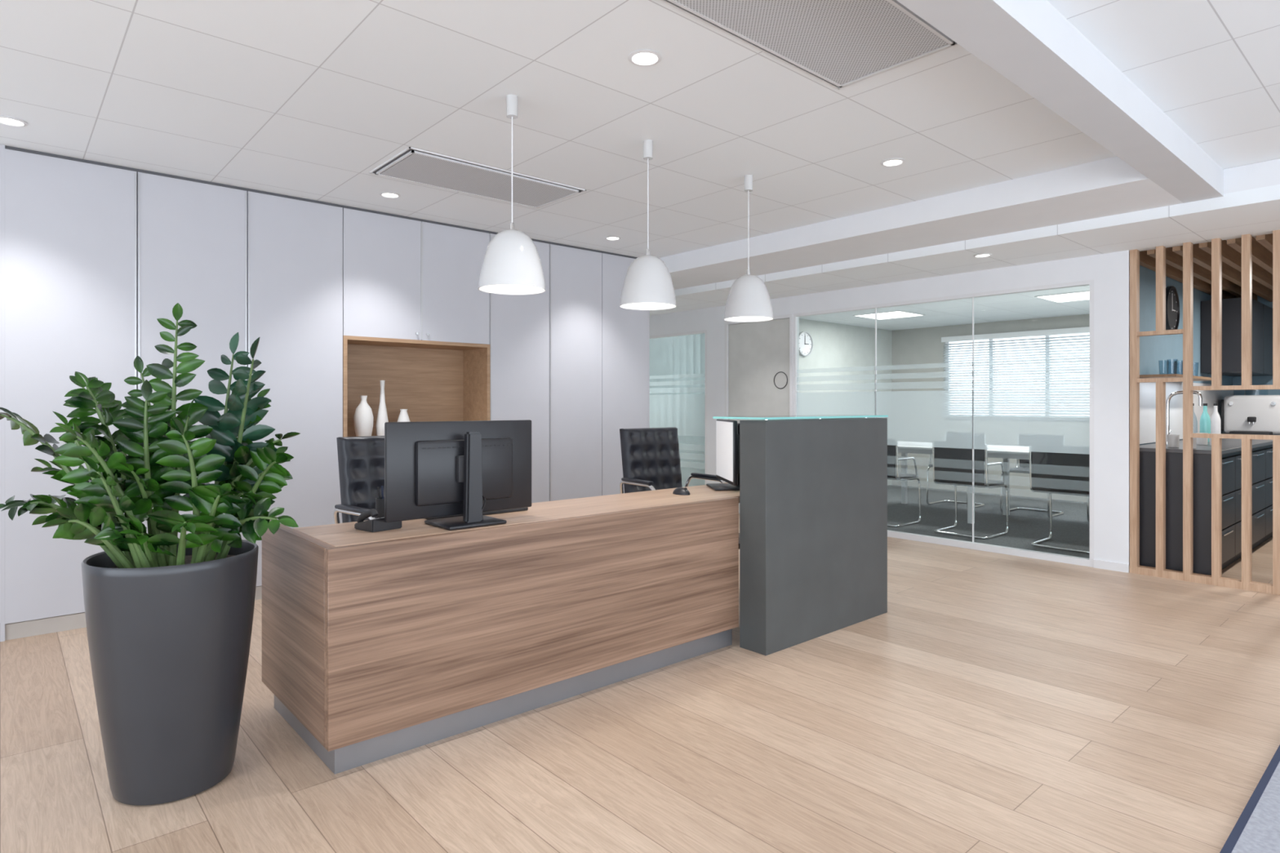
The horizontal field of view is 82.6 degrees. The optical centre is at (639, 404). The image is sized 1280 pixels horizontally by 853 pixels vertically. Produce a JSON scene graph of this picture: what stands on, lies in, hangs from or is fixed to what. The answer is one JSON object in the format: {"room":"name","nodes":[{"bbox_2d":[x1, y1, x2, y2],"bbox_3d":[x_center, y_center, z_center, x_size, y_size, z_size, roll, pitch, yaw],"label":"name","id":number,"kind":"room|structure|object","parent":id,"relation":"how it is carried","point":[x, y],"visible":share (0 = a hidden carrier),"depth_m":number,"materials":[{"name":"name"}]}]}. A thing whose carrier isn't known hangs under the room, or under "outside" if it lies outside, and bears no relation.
{"room":"lobby","nodes":[
{"label":"lobby","id":0,"kind":"room"},
{"bbox_2d":[0,484,1279,852],"bbox_3d":[1.450,1.247,3.804,13.600,0.106,11.000,0,0,-41],"label":"floor","id":1,"kind":"structure","parent":0,"point":[997,703],"depth_m":2.57,"materials":[{"name":"brown wood"}]},
{"bbox_2d":[0,302,300,805],"bbox_3d":[-1.582,0.435,2.305,1.009,1.530,0.518,0,0,-2],"label":"plant","id":2,"kind":"object","parent":1,"relation":"on","point":[169,618],"visible":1,"depth_m":2.20,"materials":[{"name":"green plant"}]},
{"bbox_2d":[0,144,649,641],"bbox_3d":[-1.707,-0.058,5.290,4.420,2.516,0.440,0,0,-41],"label":"tall cabinet","id":3,"kind":"object","parent":1,"relation":"on","point":[340,301],"visible":0.6,"depth_m":4.58,"materials":[{"name":"laminate"}]},
{"bbox_2d":[353,395,373,436],"bbox_3d":[-1.917,0.094,5.052,0.128,0.310,0.128,0,0,-41],"label":"ceramic vase","id":4,"kind":"object","parent":3,"relation":"in","point":[363,417],"visible":0.83,"depth_m":5.01,"materials":[{"name":"white ceramic"}]},
{"bbox_2d":[375,380,388,435],"bbox_3d":[-1.825,0.039,5.159,0.088,0.420,0.088,0,0,-41],"label":"vase","id":5,"kind":"object","parent":3,"relation":"in","point":[382,416],"visible":0.76,"depth_m":5.13,"materials":[{"name":"white ceramic"}]},
{"bbox_2d":[397,408,410,422],"bbox_3d":[-1.714,0.141,5.283,0.116,0.215,0.116,0,0,-41],"label":"vase","id":6,"kind":"object","parent":3,"relation":"in","point":[403,416],"visible":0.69,"depth_m":5.26,"materials":[{"name":"white ceramic"}]},
{"bbox_2d":[333,435,384,524],"bbox_3d":[-1.134,0.681,3.588,0.590,1.039,0.624,0,0,41],"label":"office chair","id":7,"kind":"object","parent":1,"relation":"on","point":[361,460],"visible":0.23,"depth_m":3.59,"materials":[{"name":"black leather"}]},
{"bbox_2d":[262,482,739,774],"bbox_3d":[-0.086,0.830,3.616,3.085,0.740,0.780,0,0,-41],"label":"reception desk","id":8,"kind":"object","parent":1,"relation":"on","point":[377,646],"visible":0.81,"depth_m":2.72,"materials":[{"name":"brown wood"}]},
{"bbox_2d":[354,508,401,532],"bbox_3d":[-0.974,0.418,2.696,0.139,0.081,0.122,0,0,39],"label":"desk phone","id":9,"kind":"object","parent":8,"relation":"on","point":[375,525],"visible":0.95,"depth_m":2.64,"materials":[{"name":"black plastic"}]},
{"bbox_2d":[375,485,384,518],"bbox_3d":[-1.005,0.391,2.871,0.070,0.136,0.070,0,0,-41],"label":"pen cup","id":10,"kind":"object","parent":8,"relation":"on","point":[380,502],"visible":0.29,"depth_m":2.84,"materials":[{"name":"plastic"}]},
{"bbox_2d":[384,419,531,530],"bbox_3d":[-0.671,0.261,2.801,0.615,0.395,0.215,0,0,-41],"label":"computer monitor","id":11,"kind":"object","parent":8,"relation":"on","point":[433,468],"visible":1,"depth_m":2.74,"materials":[{"name":"black plastic"}]},
{"bbox_2d":[426,507,528,519],"bbox_3d":[-0.692,0.449,3.060,0.440,0.019,0.130,0,0,-41],"label":"keyboard","id":12,"kind":"object","parent":8,"relation":"on","point":[519,508],"visible":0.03,"depth_m":3.05,"materials":[{"name":"black plastic"}]},
{"bbox_2d":[293,482,739,546],"bbox_3d":[-0.005,0.477,3.524,3.014,0.036,0.464,0,0,-41],"label":"countertop","id":13,"kind":"structure","parent":8,"relation":"on","point":[336,535],"depth_m":3.08,"materials":[{"name":"laminate"}]},
{"bbox_2d":[672,487,689,495],"bbox_3d":[0.212,0.441,3.728,0.064,0.036,0.110,0,0,-41],"label":"computer mouse","id":14,"kind":"object","parent":8,"relation":"on","point":[680,491],"visible":1,"depth_m":3.70,"materials":[{"name":"black plastic"}]},
{"bbox_2d":[706,418,739,490],"bbox_3d":[0.489,0.271,4.022,0.215,0.375,0.476,0,0,-6],"label":"computer monitor","id":15,"kind":"object","parent":8,"relation":"on","point":[727,431],"visible":0.8,"depth_m":3.93,"materials":[{"name":"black plastic"}]},
{"bbox_2d":[619,427,724,493],"bbox_3d":[0.215,0.681,4.773,0.624,1.039,0.590,0,0,-35],"label":"office chair","id":16,"kind":"object","parent":1,"relation":"on","point":[651,456],"visible":0.44,"depth_m":4.90,"materials":[{"name":"black leather"}]},
{"bbox_2d":[712,414,888,655],"bbox_3d":[0.901,0.631,3.958,1.115,1.138,0.336,0,0,-41],"label":"block","id":17,"kind":"object","parent":1,"relation":"on","point":[813,488],"visible":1,"depth_m":3.71,"materials":[{"name":"grey"}]},
{"bbox_2d":[719,414,875,417],"bbox_3d":[0.901,0.067,3.958,1.110,0.010,0.330,0,0,-41],"label":"glass shelf","id":18,"kind":"object","parent":17,"relation":"attached to","point":[809,415],"depth_m":3.95,"materials":[{"name":"teal glass"}]},
{"bbox_2d":[887,444,921,527],"bbox_3d":[2.502,0.763,7.391,0.480,0.858,0.502,0,0,-41],"label":"chair","id":19,"kind":"object","parent":1,"relation":"on","point":[892,451],"visible":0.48,"depth_m":7.11,"materials":[{"name":"silver metal"}]},
{"bbox_2d":[926,454,985,507],"bbox_3d":[3.738,0.763,8.611,0.480,0.858,0.502,0,0,-41],"label":"chair","id":20,"kind":"object","parent":1,"relation":"on","point":[930,465],"visible":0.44,"depth_m":8.64,"materials":[{"name":"silver metal"}]},
{"bbox_2d":[897,445,1029,524],"bbox_3d":[3.643,0.822,7.595,1.000,0.745,2.700,0,0,-41],"label":"meeting table","id":21,"kind":"object","parent":1,"relation":"on","point":[1006,455],"visible":0.15,"depth_m":7.74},
{"bbox_2d":[932,447,1008,539],"bbox_3d":[3.063,0.763,6.752,0.480,0.858,0.502,0,0,-41],"label":"chair","id":22,"kind":"object","parent":1,"relation":"on","point":[951,466],"visible":0.94,"depth_m":6.61,"materials":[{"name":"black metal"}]},
{"bbox_2d":[1000,458,1063,516],"bbox_3d":[4.300,0.763,7.972,0.480,0.858,0.502,0,0,-41],"label":"chair","id":23,"kind":"object","parent":1,"relation":"on","point":[1024,468],"visible":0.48,"depth_m":8.01,"materials":[{"name":"silver metal"}]},
{"bbox_2d":[1029,451,1089,554],"bbox_3d":[3.624,0.763,6.114,0.480,0.858,0.502,0,0,-41],"label":"chair","id":24,"kind":"object","parent":1,"relation":"on","point":[1063,473],"visible":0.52,"depth_m":5.97,"materials":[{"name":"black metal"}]},
{"bbox_2d":[1086,496,1089,521],"bbox_3d":[4.861,0.763,7.334,0.480,0.858,0.502,0,0,-41],"label":"chair","id":25,"kind":"object","parent":1,"relation":"on","point":[1088,497],"visible":0.06,"depth_m":7.36,"materials":[{"name":"silver metal"}]},
{"bbox_2d":[1139,434,1279,575],"bbox_3d":[5.147,0.756,6.368,3.800,0.888,0.570,0,0,-41],"label":"kitchen base cabinet","id":26,"kind":"object","parent":1,"relation":"on","point":[1262,450],"visible":0.6,"depth_m":5.19,"materials":[{"name":"black wood"}]},
{"bbox_2d":[1166,434,1179,447],"bbox_3d":[3.895,0.265,5.306,0.095,0.090,0.076,0,0,-9],"label":"coffee mug","id":27,"kind":"object","parent":26,"relation":"on","point":[1173,440],"visible":1,"depth_m":5.28,"materials":[{"name":"white ceramic"}]},
{"bbox_2d":[1193,437,1196,448],"bbox_3d":[3.899,0.265,5.150,0.095,0.090,0.076,0,0,-9],"label":"coffee mug","id":28,"kind":"object","parent":26,"relation":"on","point":[1194,438],"visible":0.06,"depth_m":5.11,"materials":[{"name":"white ceramic"}]},
{"bbox_2d":[1195,432,1208,444],"bbox_3d":[4.355,0.265,5.631,0.095,0.090,0.076,0,0,-9],"label":"coffee mug","id":29,"kind":"object","parent":26,"relation":"on","point":[1200,441],"visible":0.68,"depth_m":5.61,"materials":[{"name":"white ceramic"}]},
{"bbox_2d":[1200,403,1210,441],"bbox_3d":[4.714,0.151,6.073,0.074,0.320,0.074,0,0,-41],"label":"glass bottle","id":30,"kind":"object","parent":26,"relation":"on","point":[1205,420],"visible":0.74,"depth_m":6.05,"materials":[{"name":"teal glass"}]},
{"bbox_2d":[1139,434,1279,454],"bbox_3d":[5.148,0.326,6.367,3.800,0.028,0.568,0,0,-41],"label":"countertop","id":31,"kind":"structure","parent":26,"relation":"on","point":[1228,445],"depth_m":5.35,"materials":[{"name":"grey stone"}]},
{"bbox_2d":[1210,403,1221,433],"bbox_3d":[5.169,0.151,6.540,0.074,0.320,0.074,0,0,-41],"label":"glass bottle","id":32,"kind":"object","parent":26,"relation":"on","point":[1215,422],"visible":0.78,"depth_m":6.52,"materials":[{"name":"glass"}]},
{"bbox_2d":[1221,389,1279,435],"bbox_3d":[6.038,0.080,7.157,0.520,0.460,0.490,0,0,-41],"label":"coffee machine","id":33,"kind":"object","parent":26,"relation":"on","point":[1257,415],"visible":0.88,"depth_m":7.08,"materials":[{"name":"silver metal"}]},
{"bbox_2d":[1229,431,1272,435],"bbox_3d":[5.910,0.285,7.045,0.180,0.050,0.300,0,0,-41],"label":"drip tray","id":34,"kind":"object","parent":33,"relation":"on","point":[1257,433],"depth_m":6.99,"materials":[{"name":"silver metal"}]},
{"bbox_2d":[1219,745,1279,852],"bbox_3d":[2.768,1.193,1.244,3.460,0.012,2.655,0,0,-41],"label":"area rug","id":35,"kind":"object","parent":1,"relation":"on","point":[1257,828],"visible":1,"depth_m":2.08,"materials":[{"name":"grey carpet"}]},
{"bbox_2d":[0,0,1279,257],"bbox_3d":[-0.489,-1.366,2.033,8.350,0.100,10.900,0,0,-41],"label":"ceiling","id":36,"kind":"structure","parent":0,"point":[304,99],"depth_m":3.18,"materials":[{"name":"tile"}]},
{"bbox_2d":[0,115,27,126],"bbox_3d":[-2.918,-1.312,3.373,0.128,0.007,0.128,0,0,-41],"label":"recessed light","id":37,"kind":"object","parent":36,"relation":"in","point":[6,120],"visible":1,"depth_m":3.38,"materials":[{"name":"white"}]},
{"bbox_2d":[379,191,400,197],"bbox_3d":[-1.566,-1.312,4.561,0.128,0.007,0.128,0,0,-41],"label":"recessed light","id":38,"kind":"object","parent":36,"relation":"in","point":[387,194],"visible":1,"depth_m":4.56,"materials":[{"name":"white"}]},
{"bbox_2d":[368,146,586,208],"bbox_3d":[-0.931,-1.309,4.294,1.130,0.014,0.540,0,0,-41],"label":"ceiling air vent","id":39,"kind":"object","parent":36,"relation":"in","point":[414,165],"depth_m":4.21,"materials":[{"name":"grey metal"}]},
{"bbox_2d":[478,94,545,294],"bbox_3d":[-0.547,-0.903,3.114,0.285,0.826,0.285,0,0,-41],"label":"pendant lamp","id":40,"kind":"object","parent":36,"relation":"hanging from","point":[511,264],"visible":1,"depth_m":3.02,"materials":[{"name":"metal"}]},
{"bbox_2d":[484,284,539,290],"bbox_3d":[-0.547,-0.506,3.114,0.240,0.004,0.240,0,0,-41],"label":"diffuser","id":41,"kind":"object","parent":40,"relation":"attached to","point":[488,287],"depth_m":3.14,"materials":[{"name":"white plastic"}]},
{"bbox_2d":[604,235,621,239],"bbox_3d":[-0.214,-1.312,5.750,0.128,0.007,0.128,0,0,-41],"label":"recessed light","id":42,"kind":"object","parent":36,"relation":"in","point":[610,237],"visible":1,"depth_m":5.74,"materials":[{"name":"white"}]},
{"bbox_2d":[627,49,662,66],"bbox_3d":[0.018,-1.312,2.759,0.128,0.007,0.128,0,0,-41],"label":"recessed light","id":43,"kind":"object","parent":36,"relation":"in","point":[639,57],"visible":1,"depth_m":2.76,"materials":[{"name":"white plastic"}]},
{"bbox_2d":[619,139,676,310],"bbox_3d":[0.040,-0.903,3.643,0.285,0.826,0.285,0,0,-41],"label":"pendant lamp","id":44,"kind":"object","parent":36,"relation":"hanging from","point":[647,285],"visible":1,"depth_m":3.56,"materials":[{"name":"metal"}]},
{"bbox_2d":[626,302,670,306],"bbox_3d":[0.040,-0.506,3.643,0.240,0.004,0.240,0,0,-41],"label":"diffuser","id":45,"kind":"object","parent":44,"relation":"attached to","point":[631,304],"depth_m":3.69,"materials":[{"name":"white plastic"}]},
{"bbox_2d":[723,174,773,322],"bbox_3d":[0.625,-0.903,4.190,0.285,0.826,0.285,0,0,-41],"label":"pendant lamp","id":46,"kind":"object","parent":36,"relation":"hanging from","point":[748,300],"visible":1,"depth_m":4.10,"materials":[{"name":"metal"}]},
{"bbox_2d":[728,316,767,319],"bbox_3d":[0.625,-0.506,4.190,0.240,0.004,0.240,0,0,-41],"label":"diffuser","id":47,"kind":"object","parent":46,"relation":"attached to","point":[730,317],"depth_m":4.24,"materials":[{"name":"white plastic"}]},
{"bbox_2d":[660,0,958,89],"bbox_3d":[0.580,-1.309,2.460,1.120,0.014,0.530,0,0,-41],"label":"ceiling air vent","id":48,"kind":"object","parent":36,"relation":"in","point":[840,44],"depth_m":2.55,"materials":[{"name":"grey metal"}]},
{"bbox_2d":[880,158,905,166],"bbox_3d":[1.371,-1.312,3.947,0.128,0.007,0.128,0,0,-41],"label":"recessed light","id":49,"kind":"object","parent":36,"relation":"in","point":[891,162],"visible":1,"depth_m":3.94,"materials":[{"name":"white"}]},
{"bbox_2d":[659,156,1182,289],"bbox_3d":[0.836,-1.241,6.320,0.700,0.150,6.210,0,0,-41],"label":"beam","id":50,"kind":"structure","parent":36,"relation":"attached to","point":[1111,186],"depth_m":4.75,"materials":[{"name":"white paint"}]},
{"bbox_2d":[649,184,1279,315],"bbox_3d":[3.023,-1.140,5.119,1.000,0.080,10.900,0,0,-41],"label":"ceiling beam","id":51,"kind":"structure","parent":36,"relation":"attached to","point":[1254,211],"depth_m":5.08,"materials":[{"name":"white paint"}]},
{"bbox_2d":[973,253,991,257],"bbox_3d":[2.521,-1.095,5.357,0.128,0.007,0.128,0,0,-41],"label":"recessed light","id":52,"kind":"object","parent":51,"relation":"in","point":[984,255],"visible":1,"depth_m":5.35,"materials":[{"name":"white plastic"}]},
{"bbox_2d":[896,0,1223,203],"bbox_3d":[0.074,-1.241,1.393,8.350,0.150,0.184,0,0,-41],"label":"beam","id":53,"kind":"structure","parent":36,"relation":"attached to","point":[1029,43],"depth_m":2.69,"materials":[{"name":"white paint"}]},
{"bbox_2d":[1223,159,1279,193],"bbox_3d":[2.666,-1.248,4.806,0.050,0.136,10.900,0,0,-41],"label":"step","id":54,"kind":"structure","parent":36,"relation":"attached to","point":[1264,174],"depth_m":3.99,"materials":[{"name":"white paint"}]},
{"bbox_2d":[799,318,892,485],"bbox_3d":[2.296,0.050,9.620,3.850,2.300,0.100,0,0,-41],"label":"wall","id":55,"kind":"structure","parent":0,"point":[842,358],"depth_m":10.02,"materials":[{"name":"white paint"}]},
{"bbox_2d":[799,331,813,356],"bbox_3d":[2.119,-0.780,9.374,0.320,0.320,0.035,0,0,-41],"label":"wall clock","id":56,"kind":"object","parent":55,"relation":"attached to","point":[806,342],"visible":0.91,"depth_m":9.38,"materials":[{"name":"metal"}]},
{"bbox_2d":[649,250,1129,565],"bbox_3d":[1.644,0.050,7.369,0.100,2.300,5.700,0,0,-41],"label":"wall","id":57,"kind":"structure","parent":0,"point":[1111,270],"depth_m":5.36,"materials":[{"name":"white paint"}]},
{"bbox_2d":[649,329,706,484],"bbox_3d":[0.266,0.175,8.907,0.060,2.050,1.570,0,0,-41],"label":"frame","id":58,"kind":"object","parent":57,"relation":"attached to","point":[704,331],"visible":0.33,"depth_m":8.31,"materials":[{"name":"white metal"}]},
{"bbox_2d":[724,313,792,482],"bbox_3d":[1.260,0.140,7.751,0.133,2.120,0.920,0,0,-41],"label":"door frame","id":59,"kind":"structure","parent":57,"relation":"in","point":[785,316],"depth_m":7.52,"materials":[{"name":"silver metal"}]},
{"bbox_2d":[728,318,789,513],"bbox_3d":[1.275,0.155,7.763,0.045,2.074,0.844,0,0,-41],"label":"door leaf","id":60,"kind":"structure","parent":59,"relation":"attached to","point":[757,351],"depth_m":7.73,"materials":[{"name":"laminate"}]},
{"bbox_2d":[773,371,787,388],"bbox_3d":[1.453,-0.250,7.521,0.008,0.178,0.178,0,0,-41],"label":"sign","id":61,"kind":"object","parent":60,"relation":"attached to","point":[780,371],"visible":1,"depth_m":7.52,"materials":[{"name":"black metal"}]},
{"bbox_2d":[875,297,973,542],"bbox_3d":[2.476,0.130,6.393,0.016,2.040,0.903,0,0,-41],"label":"joint","id":62,"kind":"object","parent":57,"relation":"attached to","point":[972,297],"visible":0.68,"depth_m":6.05,"materials":[{"name":"grey metal"}]},
{"bbox_2d":[792,280,1093,567],"bbox_3d":[2.471,0.140,6.399,0.060,2.120,2.710,0,0,-41],"label":"frame","id":63,"kind":"object","parent":57,"relation":"attached to","point":[1079,561],"visible":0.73,"depth_m":5.82,"materials":[{"name":"white metal"}]},
{"bbox_2d":[796,388,1089,454],"bbox_3d":[2.465,0.125,6.393,0.001,0.490,2.650,0,0,-41],"label":"band","id":64,"kind":"object","parent":57,"relation":"attached to","point":[1054,420],"visible":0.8,"depth_m":6.03,"materials":[{"name":"white glass"}]},
{"bbox_2d":[1093,559,1128,573],"bbox_3d":[2.121,1.170,6.743,0.012,0.060,4.130,0,0,-41],"label":"baseboard","id":65,"kind":"structure","parent":57,"relation":"attached to","point":[1122,567],"depth_m":5.27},
{"bbox_2d":[799,284,1089,330],"bbox_3d":[3.126,-1.140,8.751,3.950,0.080,5.580,0,0,-41],"label":"ceiling","id":66,"kind":"structure","parent":0,"point":[1024,305],"depth_m":8.61,"materials":[{"name":"white paint"}]},
{"bbox_2d":[852,310,924,319],"bbox_3d":[3.057,-1.095,8.944,0.620,0.007,0.620,0,0,-41],"label":"ceiling panel","id":67,"kind":"object","parent":66,"relation":"attached to","point":[897,310],"visible":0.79,"depth_m":8.78,"materials":[{"name":"white"}]},
{"bbox_2d":[857,311,922,319],"bbox_3d":[3.057,-1.091,8.944,0.580,0.002,0.580,0,0,-41],"label":"diffuser","id":68,"kind":"object","parent":67,"relation":"attached to","point":[891,314],"visible":0.93,"depth_m":8.92,"materials":[{"name":"white plastic"}]},
{"bbox_2d":[1034,290,1089,302],"bbox_3d":[4.443,-1.095,7.366,0.620,0.007,0.620,0,0,-41],"label":"ceiling panel","id":69,"kind":"object","parent":66,"relation":"attached to","point":[1037,296],"visible":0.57,"depth_m":7.26,"materials":[{"name":"white"}]},
{"bbox_2d":[1039,291,1089,302],"bbox_3d":[4.443,-1.091,7.366,0.580,0.002,0.580,0,0,-41],"label":"diffuser","id":70,"kind":"object","parent":69,"relation":"attached to","point":[1081,295],"visible":0.64,"depth_m":7.42,"materials":[{"name":"white"}]},
{"bbox_2d":[892,314,1089,502],"bbox_3d":[5.037,0.050,9.432,0.100,2.300,3.800,0,0,-41],"label":"wall","id":71,"kind":"structure","parent":0,"point":[917,353],"depth_m":10.31,"materials":[{"name":"white paint"}]},
{"bbox_2d":[945,333,1089,390],"bbox_3d":[5.250,-0.360,9.174,0.060,1.120,2.850,0,0,-41],"label":"window","id":72,"kind":"structure","parent":71,"relation":"in","point":[1082,333],"depth_m":9.74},
{"bbox_2d":[941,326,1089,390],"bbox_3d":[5.192,-0.380,9.123,0.065,1.120,2.890,0,0,-41],"label":"blind","id":73,"kind":"object","parent":72,"relation":"attached to","point":[960,384],"visible":0.41,"depth_m":9.42,"materials":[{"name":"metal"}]},
{"bbox_2d":[1165,391,1202,445],"bbox_3d":[4.063,0.104,5.442,0.097,0.412,0.236,0,0,-41],"label":"kitchen faucet","id":74,"kind":"object","parent":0,"point":[1200,397],"depth_m":5.49,"materials":[{"name":"silver metal"}]},
{"bbox_2d":[1139,265,1232,444],"bbox_3d":[4.943,0.000,6.607,3.850,2.400,0.040,0,0,-41],"label":"wall","id":75,"kind":"structure","parent":0,"point":[1154,350],"depth_m":6.09,"materials":[{"name":"paint"}]},
{"bbox_2d":[1165,285,1179,329],"bbox_3d":[4.499,-0.800,6.167,0.400,0.400,0.035,0,0,-41],"label":"wall clock","id":76,"kind":"object","parent":75,"relation":"attached to","point":[1172,302],"visible":0.85,"depth_m":6.16,"materials":[{"name":"black plastic"}]},
{"bbox_2d":[1139,373,1211,381],"bbox_3d":[4.368,-0.215,5.899,1.350,0.020,0.255,0,0,-41],"label":"wall shelf","id":77,"kind":"object","parent":75,"relation":"attached to","point":[1162,375],"visible":0.43,"depth_m":5.52,"materials":[{"name":"brown wood"}]},
{"bbox_2d":[1158,359,1198,375],"bbox_3d":[4.301,-0.286,5.830,0.728,0.120,0.148,0,0,-41],"label":"glasses","id":78,"kind":"object","parent":77,"relation":"on","point":[1166,359],"visible":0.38,"depth_m":5.75,"materials":[{"name":"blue glass"}]},
{"bbox_2d":[1139,382,1233,444],"bbox_3d":[4.960,0.052,6.589,3.810,0.505,0.010,0,0,-41],"label":"backsplash","id":79,"kind":"structure","parent":75,"relation":"attached to","point":[1147,390],"depth_m":6.24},
{"bbox_2d":[1200,297,1272,376],"bbox_3d":[5.960,-0.640,7.231,1.400,0.680,0.355,0,0,-41],"label":"upper cabinet","id":80,"kind":"object","parent":75,"relation":"attached to","point":[1262,314],"visible":0.59,"depth_m":6.85,"materials":[{"name":"black wood"}]},
{"bbox_2d":[1139,233,1272,302],"bbox_3d":[5.755,-1.135,5.646,3.800,0.130,2.445,0,0,-41],"label":"ceiling","id":81,"kind":"structure","parent":0,"point":[1262,246],"depth_m":5.68,"materials":[{"name":"brown wood"}]},
{"bbox_2d":[1232,295,1279,395],"bbox_3d":[8.170,0.000,5.928,0.100,2.400,5.320,0,0,-41],"label":"wall","id":82,"kind":"structure","parent":0,"point":[1264,380],"depth_m":7.69,"materials":[{"name":"paint"}]},
{"bbox_3d":[0.568,-0.058,10.284,5.770,2.516,0.100,0,0,-41],"label":"wall","id":83,"kind":"structure","parent":0,"visible":0},
{"bbox_2d":[649,333,705,487],"bbox_3d":[0.388,0.095,9.042,0.087,2.050,1.511,0,0,-41],"label":"glass door","id":84,"kind":"structure","parent":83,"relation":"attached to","point":[677,363],"depth_m":8.88,"materials":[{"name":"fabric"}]},
{"bbox_3d":[6.067,0.050,2.337,0.100,2.300,2.700,0,0,-41],"label":"wall","id":85,"kind":"structure","parent":0,"visible":0},
{"bbox_2d":[1128,229,1279,595],"bbox_3d":[4.341,0.050,4.279,0.070,2.300,2.497,0,0,-41],"label":"screen","id":86,"kind":"object","parent":85,"relation":"attached to","point":[1216,579],"visible":1,"depth_m":4.93,"materials":[{"name":"brown wood"}]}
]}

